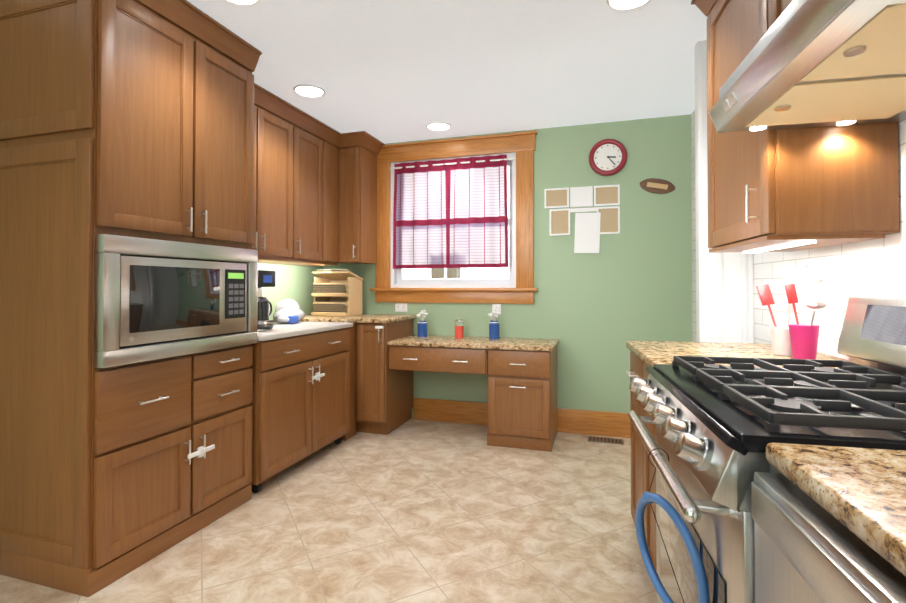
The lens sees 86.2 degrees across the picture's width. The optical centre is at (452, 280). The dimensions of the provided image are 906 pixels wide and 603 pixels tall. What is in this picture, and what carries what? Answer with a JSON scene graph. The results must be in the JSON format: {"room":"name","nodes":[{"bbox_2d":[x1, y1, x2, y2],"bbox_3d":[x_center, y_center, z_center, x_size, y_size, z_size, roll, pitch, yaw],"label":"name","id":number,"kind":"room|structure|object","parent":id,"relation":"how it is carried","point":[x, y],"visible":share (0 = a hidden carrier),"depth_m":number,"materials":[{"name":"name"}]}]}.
{"room":"kitchen","nodes":[
{"label":"kitchen","id":0,"kind":"room"},
{"bbox_2d":[258,263,323,319],"bbox_3d":[-2.165,-0.042,1.797,0.120,2.480,6.310,0,-1,17],"label":"wall","id":1,"kind":"structure","parent":0,"point":[294,282],"depth_m":4.14,"materials":[{"name":"green paint"}]},
{"bbox_2d":[251,95,302,262],"bbox_3d":[-1.455,-0.673,3.260,0.365,1.020,0.862,0,-1,17],"label":"upper cabinet","id":2,"kind":"object","parent":1,"relation":"attached to","point":[278,136],"depth_m":3.39,"materials":[{"name":"brown wood"}]},
{"bbox_2d":[303,123,318,262],"bbox_3d":[-1.297,-0.667,3.767,0.365,1.020,0.457,0,-1,17],"label":"upper cabinet","id":3,"kind":"object","parent":1,"relation":"attached to","point":[315,192],"depth_m":3.78,"materials":[{"name":"brown wood"}]},
{"bbox_2d":[303,131,342,265],"bbox_3d":[-1.180,-0.663,4.076,0.404,1.020,0.328,0,-1,17],"label":"upper cabinet","id":4,"kind":"object","parent":1,"relation":"attached to","point":[330,148],"depth_m":4.04,"materials":[{"name":"brown wood"}]},
{"bbox_2d":[0,418,656,602],"bbox_3d":[-0.335,1.242,1.368,4.220,0.100,6.810,0,-1,17],"label":"floor","id":5,"kind":"structure","parent":0,"point":[411,510],"depth_m":2.29,"materials":[{"name":"tile"}]},
{"bbox_2d":[0,0,261,596],"bbox_3d":[-1.548,-0.033,2.335,0.730,2.476,0.935,0,-1,17],"label":"tall cabinet","id":6,"kind":"object","parent":5,"relation":"on","point":[128,292],"visible":1,"depth_m":1.99,"materials":[{"name":"brown wood"}]},
{"bbox_2d":[250,321,352,492],"bbox_3d":[-1.209,0.766,3.257,0.691,0.900,1.022,0,-1,17],"label":"base cabinet","id":7,"kind":"object","parent":5,"relation":"on","point":[299,404],"visible":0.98,"depth_m":3.03,"materials":[{"name":"brown wood"}]},
{"bbox_2d":[257,270,275,320],"bbox_3d":[-1.372,0.124,3.397,0.202,0.385,0.222,0,-1,17],"label":"coffee maker","id":8,"kind":"object","parent":7,"relation":"on","point":[266,278],"visible":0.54,"depth_m":3.33,"materials":[{"name":"black plastic"}]},
{"bbox_2d":[257,321,277,330],"bbox_3d":[-1.210,0.286,3.009,0.238,0.052,0.238,0,-1,17],"label":"glass bowl","id":9,"kind":"object","parent":7,"relation":"on","point":[265,325],"visible":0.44,"depth_m":2.96,"materials":[{"name":"clear glass"}]},
{"bbox_2d":[273,299,304,323],"bbox_3d":[-1.248,0.230,3.648,0.260,0.180,0.319,0,-1,17],"label":"bread bag","id":10,"kind":"object","parent":7,"relation":"on","point":[288,311],"visible":1,"depth_m":3.58,"materials":[{"name":"white plastic"}]},
{"bbox_2d":[273,314,415,440],"bbox_3d":[-0.887,0.766,4.090,0.944,0.922,0.744,0,-1,17],"label":"base cabinet","id":11,"kind":"object","parent":5,"relation":"on","point":[381,398],"visible":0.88,"depth_m":3.81,"materials":[{"name":"brown wood"}]},
{"bbox_2d":[311,269,362,315],"bbox_3d":[-1.012,0.107,4.222,0.360,0.396,0.290,0,-1,17],"label":"organizer","id":12,"kind":"object","parent":11,"relation":"on","point":[338,292],"visible":1,"depth_m":4.13,"materials":[{"name":"brown wood"}]},
{"bbox_2d":[387,335,558,451],"bbox_3d":[0.173,0.851,3.850,1.273,0.746,0.571,0,-1,17],"label":"desk","id":13,"kind":"object","parent":5,"relation":"on","point":[521,373],"visible":1,"depth_m":3.54,"materials":[{"name":"wood"}]},
{"bbox_2d":[416,310,427,336],"bbox_3d":[-0.264,0.366,4.123,0.099,0.228,0.094,0,-1,17],"label":"mason jar","id":14,"kind":"object","parent":13,"relation":"on","point":[422,327],"visible":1,"depth_m":4.09,"materials":[{"name":"blue glass"}]},
{"bbox_2d":[455,319,463,337],"bbox_3d":[0.052,0.403,4.029,0.074,0.153,0.074,0,-1,17],"label":"candle jar","id":15,"kind":"object","parent":13,"relation":"on","point":[459,328],"visible":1,"depth_m":4.00,"materials":[{"name":"red glass"}]},
{"bbox_2d":[488,309,499,339],"bbox_3d":[0.333,0.357,3.937,0.099,0.242,0.094,0,-1,17],"label":"mason jar","id":16,"kind":"object","parent":13,"relation":"on","point":[494,329],"visible":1,"depth_m":3.91,"materials":[{"name":"blue glass"}]},
{"bbox_2d":[588,436,623,444],"bbox_3d":[1.161,1.218,3.683,0.260,0.008,0.120,0,-1,17],"label":"floor vent","id":17,"kind":"object","parent":5,"relation":"in","point":[605,440],"visible":1,"depth_m":3.67,"materials":[{"name":"brown metal"}]},
{"bbox_2d":[626,341,848,568],"bbox_3d":[1.061,0.739,1.854,0.696,0.920,0.738,0,-1,12],"label":"base cabinet","id":18,"kind":"object","parent":5,"relation":"on","point":[644,355],"visible":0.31,"depth_m":1.93,"materials":[{"name":"brown wood"}]},
{"bbox_2d":[756,284,826,358],"bbox_3d":[1.231,0.144,1.757,0.090,0.263,0.265,0,-1,-2],"label":"utensil cup","id":19,"kind":"object","parent":18,"relation":"on","point":[797,341],"visible":1,"depth_m":1.73,"materials":[{"name":"pink plastic"}]},
{"bbox_2d":[628,290,905,602],"bbox_3d":[0.848,0.607,1.128,0.743,1.163,0.764,0,-1,12],"label":"stove","id":20,"kind":"object","parent":5,"relation":"on","point":[720,427],"visible":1,"depth_m":1.03,"materials":[{"name":"silver metal"}]},
{"bbox_2d":[635,448,709,602],"bbox_3d":[0.488,0.579,1.099,0.128,0.358,0.243,0,-1,17],"label":"ring","id":21,"kind":"object","parent":20,"relation":"hanging from","point":[646,498],"visible":0.94,"depth_m":1.10,"materials":[{"name":"blue paint"}]},
{"bbox_2d":[751,443,905,602],"bbox_3d":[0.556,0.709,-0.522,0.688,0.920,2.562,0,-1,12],"label":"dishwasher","id":22,"kind":"object","parent":5,"relation":"on","point":[829,524],"depth_m":0.63,"materials":[{"name":"silver metal"}]},
{"bbox_2d":[186,0,706,143],"bbox_3d":[-0.335,-1.337,1.401,4.220,0.100,6.810,0,-1,17],"label":"ceiling","id":23,"kind":"structure","parent":0,"point":[389,71],"depth_m":2.80,"materials":[{"name":"grey paint"}]},
{"bbox_2d":[224,0,259,5],"bbox_3d":[-0.955,-1.274,2.132,0.206,0.014,0.206,0,-1,17],"label":"recessed light","id":24,"kind":"object","parent":23,"relation":"in","point":[245,2],"visible":0.98,"depth_m":2.21,"materials":[{"name":"white"}]},
{"bbox_2d":[293,84,324,97],"bbox_3d":[-0.957,-1.260,3.222,0.206,0.014,0.206,0,-1,17],"label":"recessed light","id":25,"kind":"object","parent":23,"relation":"in","point":[309,90],"visible":1,"depth_m":3.21,"materials":[{"name":"white"}]},
{"bbox_2d":[426,122,450,130],"bbox_3d":[-0.117,-1.251,3.934,0.206,0.014,0.206,0,-1,17],"label":"recessed light","id":26,"kind":"object","parent":23,"relation":"in","point":[438,126],"visible":1,"depth_m":3.94,"materials":[{"name":"white"}]},
{"bbox_2d":[606,0,649,10],"bbox_3d":[0.796,-1.274,2.174,0.206,0.014,0.206,0,-1,17],"label":"recessed light","id":27,"kind":"object","parent":23,"relation":"in","point":[622,5],"visible":1,"depth_m":2.23,"materials":[{"name":"white"}]},
{"bbox_2d":[324,114,691,417],"bbox_3d":[0.609,-0.013,4.112,4.040,2.480,0.160,0,-1,17],"label":"wall","id":28,"kind":"structure","parent":0,"point":[593,313],"depth_m":3.85,"materials":[{"name":"green paint"}]},
{"bbox_2d":[343,139,378,263],"bbox_3d":[-0.839,-0.660,4.302,0.213,1.020,0.346,0,-1,17],"label":"upper cabinet","id":29,"kind":"object","parent":28,"relation":"attached to","point":[359,158],"depth_m":4.15,"materials":[{"name":"brown wood"}]},
{"bbox_2d":[395,303,406,311],"bbox_3d":[-0.467,0.245,4.354,0.115,0.075,0.009,0,-1,17],"label":"electrical outlet","id":30,"kind":"object","parent":28,"relation":"attached to","point":[400,307],"depth_m":4.35,"materials":[{"name":"white plastic"}]},
{"bbox_2d":[370,131,537,303],"bbox_3d":[-0.003,-0.514,4.264,1.505,1.425,0.225,0,-1,17],"label":"window unit","id":31,"kind":"structure","parent":28,"relation":"in","point":[495,277],"depth_m":4.19,"materials":[{"name":"brown wood"}]},
{"bbox_2d":[390,155,515,268],"bbox_3d":[-0.020,-0.582,4.218,1.156,0.950,0.040,0,-1,17],"label":"curtain","id":32,"kind":"object","parent":31,"relation":"hanging from","point":[451,213],"visible":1,"depth_m":4.22,"materials":[{"name":"white fabric"}]},
{"bbox_2d":[492,304,500,314],"bbox_3d":[0.369,0.237,4.094,0.075,0.115,0.009,0,-1,17],"label":"electrical outlet","id":33,"kind":"object","parent":28,"relation":"attached to","point":[494,306],"depth_m":4.09,"materials":[{"name":"white plastic"}]},
{"bbox_2d":[413,398,630,437],"bbox_3d":[0.754,1.133,3.953,2.315,0.185,0.030,0,-1,17],"label":"baseboard","id":34,"kind":"structure","parent":28,"relation":"attached to","point":[603,423],"depth_m":3.91,"materials":[{"name":"brown wood"}]},
{"bbox_2d":[544,184,619,252],"bbox_3d":[1.033,-0.482,3.890,0.585,0.538,0.018,0,-1,17],"label":"photo frame","id":35,"kind":"object","parent":28,"relation":"attached to","point":[590,228],"visible":0.98,"depth_m":3.88,"materials":[{"name":"white paper"}]},
{"bbox_2d":[589,139,626,175],"bbox_3d":[1.222,-0.970,3.819,0.290,0.290,0.051,0,-1,17],"label":"clock","id":36,"kind":"object","parent":28,"relation":"attached to","point":[607,157],"visible":1,"depth_m":3.81,"materials":[{"name":"red"}]},
{"bbox_2d":[640,178,674,193],"bbox_3d":[1.573,-0.726,3.725,0.254,0.122,0.018,0,-1,17],"label":"sign","id":37,"kind":"object","parent":28,"relation":"attached to","point":[658,186],"visible":1,"depth_m":3.72,"materials":[{"name":"brown wood"}]},
{"bbox_2d":[695,40,753,342],"bbox_3d":[1.436,-0.033,2.559,0.262,2.480,0.062,0,-1,12],"label":"wall","id":38,"kind":"structure","parent":0,"point":[724,299],"depth_m":2.54,"materials":[{"name":"white paint"}]},
{"bbox_2d":[691,110,905,359],"bbox_3d":[1.295,-0.052,0.990,0.120,2.480,6.810,0,-1,12],"label":"wall","id":39,"kind":"structure","parent":0,"point":[877,264],"depth_m":1.81,"materials":[{"name":"tile"}]},
{"bbox_2d":[771,0,791,25],"bbox_3d":[1.234,-0.911,1.220,0.647,0.597,0.482,0,-1,17],"label":"upper cabinet","id":40,"kind":"object","parent":39,"relation":"attached to","point":[777,6],"depth_m":1.46,"materials":[{"name":"brown wood"}]},
{"bbox_2d":[702,0,898,251],"bbox_3d":[1.214,-0.670,1.759,0.401,1.065,0.723,0,-1,17],"label":"upper cabinet","id":41,"kind":"object","parent":39,"relation":"attached to","point":[787,190],"depth_m":1.51,"materials":[{"name":"brown wood"}]},
{"bbox_2d":[709,0,905,132],"bbox_3d":[0.988,-0.536,1.113,0.522,0.150,0.760,0,-1,12],"label":"range hood","id":42,"kind":"object","parent":41,"relation":"attached to","point":[812,63],"visible":1,"depth_m":1.12,"materials":[{"name":"silver metal"}]},
{"bbox_2d":[796,263,828,323],"bbox_3d":[1.369,0.083,1.896,0.127,0.295,0.327,0,-1,17],"label":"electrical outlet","id":43,"kind":"object","parent":39,"relation":"attached to","point":[820,273],"visible":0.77,"depth_m":1.85,"materials":[{"name":"white plastic"}]}
]}

